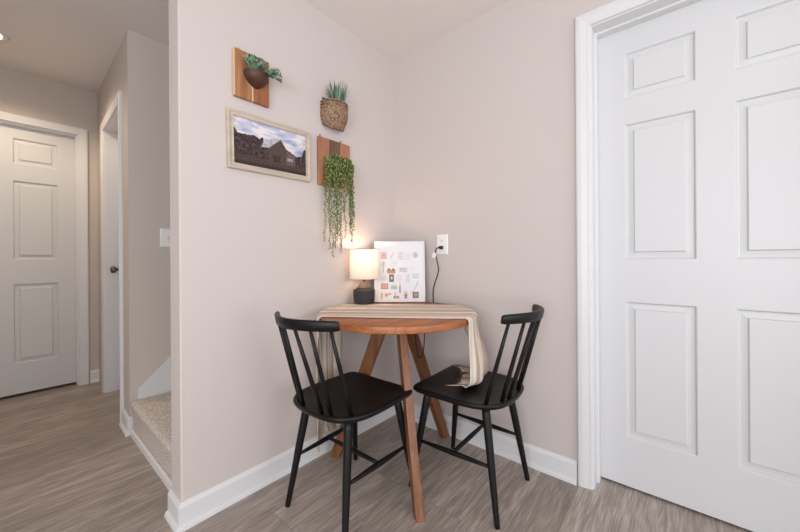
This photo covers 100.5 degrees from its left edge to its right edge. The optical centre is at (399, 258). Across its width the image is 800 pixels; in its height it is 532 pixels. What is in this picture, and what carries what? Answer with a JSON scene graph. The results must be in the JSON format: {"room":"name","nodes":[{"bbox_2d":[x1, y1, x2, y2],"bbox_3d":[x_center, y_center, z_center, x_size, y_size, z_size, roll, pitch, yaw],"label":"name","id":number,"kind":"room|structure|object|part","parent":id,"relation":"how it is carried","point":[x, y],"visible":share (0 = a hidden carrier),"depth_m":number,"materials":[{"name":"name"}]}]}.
{"room":"dining room","nodes":[
{"label":"dining room","id":0,"kind":"room"},
{"bbox_2d":[0,67,98,382],"bbox_3d":[-3.066,-0.202,2.364,0.140,2.500,1.700,0,0,40],"label":"wall","id":1,"kind":"structure","parent":0,"point":[22,94],"depth_m":2.73,"materials":[{"name":"beige paint"}]},
{"bbox_2d":[0,111,88,396],"bbox_3d":[-2.960,-0.013,2.472,0.156,2.120,0.928,0,0,40],"label":"door","id":2,"kind":"structure","parent":1,"relation":"in","point":[44,256],"depth_m":2.62,"materials":[{"name":"white wood"}]},
{"bbox_2d":[90,369,99,382],"bbox_3d":[-2.576,0.995,2.806,0.025,0.100,0.057,0,0,40],"label":"baseboard","id":3,"kind":"structure","parent":1,"relation":"attached to","point":[94,374],"depth_m":2.80,"materials":[{"name":"white"}]},
{"bbox_2d":[97,37,125,409],"bbox_3d":[-2.103,-0.188,2.500,1.250,2.460,0.130,0,0,42],"label":"wall","id":4,"kind":"structure","parent":0,"point":[113,82],"depth_m":2.29,"materials":[{"name":"beige paint"}]},
{"bbox_2d":[100,91,123,421],"bbox_3d":[-2.001,-0.004,2.396,0.795,2.090,0.146,0,0,42],"label":"door","id":5,"kind":"structure","parent":4,"relation":"in","point":[111,125],"depth_m":2.58,"materials":[{"name":"white wood"}]},
{"bbox_3d":[-2.193,0.087,2.567,0.062,0.062,0.069,0,0,40],"label":"knob","id":6,"kind":"part","parent":5,"relation":"part of","materials":[{"name":"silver metal"}]},
{"bbox_2d":[119,408,132,436],"bbox_3d":[-1.654,0.989,2.022,0.206,0.100,0.064,0,0,40],"label":"baseboard","id":7,"kind":"structure","parent":4,"relation":"attached to","point":[126,424],"depth_m":1.97,"materials":[{"name":"white"}]},
{"bbox_2d":[124,29,170,416],"bbox_3d":[-1.011,-0.195,2.747,0.100,2.460,1.960,0,0,40],"label":"wall","id":8,"kind":"structure","parent":0,"point":[146,60],"depth_m":2.03,"materials":[{"name":"beige paint"}]},
{"bbox_2d":[160,228,169,246],"bbox_3d":[-1.474,-0.130,2.107,0.020,0.118,0.074,0,0,40],"label":"light switch","id":9,"kind":"object","parent":8,"relation":"attached to","point":[164,232],"visible":0.84,"depth_m":2.10,"materials":[{"name":"white plastic"}]},
{"bbox_2d":[0,0,509,92],"bbox_3d":[-0.261,-1.469,-0.117,7.700,0.300,5.350,0,0,40],"label":"ceiling","id":10,"kind":"structure","parent":0,"point":[74,43],"depth_m":1.92,"materials":[{"name":"white paint"}]},
{"bbox_2d":[0,31,9,41],"bbox_3d":[-2.510,-1.375,2.024,0.176,0.010,0.176,0,0,40],"label":"recessed light","id":11,"kind":"object","parent":10,"relation":"in","point":[3,37],"visible":1,"depth_m":2.07,"materials":[{"name":"white"}]},
{"bbox_2d":[169,0,394,501],"bbox_3d":[-0.445,-0.149,1.836,0.118,2.360,1.378,0,0,40],"label":"wall","id":12,"kind":"structure","parent":0,"point":[246,247],"depth_m":1.50,"materials":[{"name":"grey paint"}]},
{"bbox_2d":[130,429,171,489],"bbox_3d":[-1.243,1.018,1.670,0.873,0.036,0.014,0,0,40],"label":"trim","id":13,"kind":"structure","parent":12,"relation":"attached to","point":[154,463],"depth_m":1.66,"materials":[{"name":"white"}]},
{"bbox_2d":[232,47,281,107],"bbox_3d":[-0.607,-0.803,1.455,0.133,0.215,0.194,0,0,40],"label":"succulent planter","id":14,"kind":"object","parent":12,"relation":"attached to","point":[251,73],"visible":1,"depth_m":1.45,"materials":[{"name":"beige wood"}]},
{"bbox_2d":[243,68,268,88],"bbox_3d":[-0.622,-0.787,1.463,0.060,0.062,0.110,0,0,40],"label":"bowl","id":15,"kind":"object","parent":14,"relation":"on","point":[253,78],"depth_m":1.45,"materials":[{"name":"brown ceramic"}]},
{"bbox_2d":[225,107,310,181],"bbox_3d":[-0.595,-0.513,1.553,0.020,0.265,0.416,0,1,40],"label":"picture","id":16,"kind":"object","parent":12,"relation":"attached to","point":[255,144],"visible":1,"depth_m":1.53,"materials":[{"name":"paper"}]},
{"bbox_2d":[164,406,395,531],"bbox_3d":[-0.478,0.981,1.769,0.143,0.100,1.272,0,0,40],"label":"baseboard","id":17,"kind":"structure","parent":12,"relation":"attached to","point":[180,516],"depth_m":1.43,"materials":[{"name":"white"}]},
{"bbox_2d":[320,80,348,131],"bbox_3d":[-0.340,-0.822,1.796,0.132,0.262,0.154,0,0,40],"label":"basket planter","id":18,"kind":"object","parent":12,"relation":"attached to","point":[334,110],"visible":1,"depth_m":1.76,"materials":[{"name":"brown wicker"}]},
{"bbox_2d":[320,99,347,131],"bbox_3d":[-0.341,-0.765,1.798,0.092,0.149,0.154,0,0,40],"label":"basket","id":19,"kind":"object","parent":18,"relation":"on","point":[334,112],"depth_m":1.76,"materials":[{"name":"brown wicker"}]},
{"bbox_2d":[317,136,355,256],"bbox_3d":[-0.321,-0.332,1.803,0.114,0.654,0.229,0,0,40],"label":"planter","id":20,"kind":"object","parent":12,"relation":"attached to","point":[335,168],"visible":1,"depth_m":1.76,"materials":[{"name":"orange wood"}]},
{"bbox_2d":[326,162,350,178],"bbox_3d":[-0.319,-0.472,1.807,0.075,0.075,0.156,0,0,40],"label":"hanging plant","id":21,"kind":"object","parent":20,"relation":"on","point":[341,170],"depth_m":1.76,"materials":[{"name":"green plant"}]},
{"bbox_2d":[0,381,752,531],"bbox_3d":[-0.244,1.060,-0.117,7.700,0.060,5.350,0,0,40],"label":"floor","id":22,"kind":"structure","parent":0,"point":[67,462],"depth_m":1.47,"materials":[{"name":"plastic"}]},
{"bbox_2d":[131,356,171,479],"bbox_3d":[-0.947,0.486,2.043,0.899,1.096,0.963,0,0,40],"label":"staircase","id":23,"kind":"structure","parent":22,"relation":"on","point":[152,409],"depth_m":1.84,"materials":[{"name":"carpet"}]},
{"bbox_2d":[274,311,412,531],"bbox_3d":[-0.242,0.622,1.389,0.411,0.819,0.531,0,0,39],"label":"spindle chair","id":24,"kind":"object","parent":22,"relation":"on","point":[348,399],"visible":0.93,"depth_m":1.30,"materials":[{"name":"black paint"}]},
{"bbox_3d":[-0.426,0.815,1.397,0.112,0.436,0.034,0,0,-13],"label":"leg","id":25,"kind":"part","parent":24,"relation":"part of","materials":[{"name":"black paint"}]},
{"bbox_3d":[-0.380,0.234,1.220,0.384,0.040,0.099,0,0,39],"label":"rail","id":26,"kind":"part","parent":24,"relation":"part of","materials":[{"name":"black paint"}]},
{"bbox_3d":[-0.193,0.813,1.210,0.034,0.436,0.112,0,0,1],"label":"leg","id":27,"kind":"part","parent":24,"relation":"part of","materials":[{"name":"black paint"}]},
{"bbox_3d":[-0.217,0.587,1.420,0.411,0.026,0.417,0,0,39],"label":"seat","id":28,"kind":"part","parent":24,"relation":"part of","materials":[{"name":"black paint"}]},
{"bbox_3d":[-0.226,0.813,1.662,0.034,0.436,0.110,0,0,1],"label":"leg","id":29,"kind":"part","parent":24,"relation":"part of","materials":[{"name":"black paint"}]},
{"bbox_3d":[0.022,0.812,1.462,0.110,0.436,0.034,0,0,-13],"label":"leg","id":30,"kind":"part","parent":24,"relation":"part of","materials":[{"name":"black paint"}]},
{"bbox_2d":[319,302,468,522],"bbox_3d":[-0.001,0.644,1.652,0.754,0.768,0.792,0,0,40],"label":"dining table","id":31,"kind":"object","parent":22,"relation":"on","point":[405,329],"visible":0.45,"depth_m":1.42,"materials":[{"name":"brown wood"}]},
{"bbox_3d":[-0.203,0.661,1.692,0.333,0.738,0.035,0,0,16],"label":"leg","id":32,"kind":"part","parent":31,"relation":"part of","materials":[{"name":"brown wood"}]},
{"bbox_2d":[374,241,424,301],"bbox_3d":[-0.002,0.079,1.982,0.300,0.361,0.061,0,0,0],"label":"framed print","id":33,"kind":"object","parent":31,"relation":"on","point":[401,264],"visible":0.97,"depth_m":1.98,"materials":[{"name":"paper"}]},
{"bbox_2d":[316,304,487,456],"bbox_3d":[0.002,0.600,1.636,0.841,0.693,0.412,0,0,5],"label":"table runner","id":34,"kind":"object","parent":31,"relation":"on","point":[473,374],"visible":0.77,"depth_m":1.61,"materials":[{"name":"fabric"}]},
{"bbox_2d":[350,246,442,357],"bbox_3d":[-0.021,0.218,1.875,0.456,0.580,0.496,0,0,40],"label":"table lamp","id":35,"kind":"object","parent":34,"relation":"on","point":[363,262],"visible":0.82,"depth_m":1.82,"materials":[{"name":"white fabric"}]},
{"bbox_3d":[-0.203,0.033,1.879,0.163,0.165,0.163,0,0,40],"label":"lamp shade","id":36,"kind":"part","parent":35,"relation":"part of","materials":[{"name":"fabric"}]},
{"bbox_3d":[0.012,0.222,1.784,0.487,0.574,0.405,0,0,-7],"label":"power cord","id":37,"kind":"part","parent":35,"relation":"part of","materials":[{"name":"black plastic"}]},
{"bbox_3d":[0.037,0.659,1.450,0.035,0.738,0.326,0,0,-15],"label":"leg","id":38,"kind":"part","parent":31,"relation":"part of","materials":[{"name":"brown wood"}]},
{"bbox_3d":[0.141,0.658,1.799,0.035,0.738,0.383,0,0,43],"label":"leg","id":39,"kind":"part","parent":31,"relation":"part of","materials":[{"name":"brown wood"}]},
{"bbox_2d":[408,304,543,529],"bbox_3d":[0.364,0.618,1.492,0.531,0.819,0.411,0,0,39],"label":"spindle chair","id":40,"kind":"object","parent":22,"relation":"on","point":[496,391],"visible":0.89,"depth_m":1.40,"materials":[{"name":"black paint"}]},
{"bbox_3d":[0.092,0.811,1.507,0.110,0.436,0.034,0,0,1],"label":"leg","id":41,"kind":"part","parent":40,"relation":"part of","materials":[{"name":"black paint"}]},
{"bbox_3d":[0.291,0.810,1.756,0.034,0.436,0.110,0,0,-13],"label":"leg","id":42,"kind":"part","parent":40,"relation":"part of","materials":[{"name":"black paint"}]},
{"bbox_3d":[0.332,0.584,1.518,0.417,0.026,0.411,0,0,39],"label":"seat","id":43,"kind":"part","parent":40,"relation":"part of","materials":[{"name":"black paint"}]},
{"bbox_3d":[0.356,0.810,1.307,0.034,0.436,0.112,0,0,-13],"label":"leg","id":44,"kind":"part","parent":40,"relation":"part of","materials":[{"name":"black paint"}]},
{"bbox_3d":[0.543,0.808,1.540,0.112,0.436,0.034,0,0,1],"label":"leg","id":45,"kind":"part","parent":40,"relation":"part of","materials":[{"name":"black paint"}]},
{"bbox_3d":[0.529,0.228,1.357,0.099,0.040,0.384,0,0,39],"label":"rail","id":46,"kind":"part","parent":40,"relation":"part of","materials":[{"name":"black paint"}]},
{"bbox_2d":[393,0,614,460],"bbox_3d":[1.991,-0.165,0.597,5.200,2.360,0.140,0,0,40],"label":"wall","id":47,"kind":"structure","parent":0,"point":[484,113],"depth_m":1.74,"materials":[{"name":"grey paint"}]},
{"bbox_2d":[437,234,447,253],"bbox_3d":[0.250,-0.083,1.975,0.076,0.118,0.008,0,0,40],"label":"power outlet","id":48,"kind":"object","parent":47,"relation":"attached to","point":[442,240],"visible":0.98,"depth_m":1.97,"materials":[{"name":"white plastic"}]},
{"bbox_2d":[401,401,577,484],"bbox_3d":[0.381,0.976,1.859,1.100,0.100,0.025,0,0,40],"label":"baseboard","id":49,"kind":"structure","parent":47,"relation":"attached to","point":[558,466],"depth_m":1.68,"materials":[{"name":"white"}]},
{"bbox_2d":[575,0,799,531],"bbox_3d":[1.198,-0.034,1.257,0.928,2.109,0.156,0,0,40],"label":"door","id":50,"kind":"structure","parent":47,"relation":"in","point":[687,112],"depth_m":1.33,"materials":[{"name":"white wood"}]},
{"bbox_3d":[1.153,-0.034,1.204,0.928,2.109,0.018,0,0,40],"label":"casing","id":51,"kind":"part","parent":50,"relation":"part of","materials":[{"name":"white wood"}]}
]}

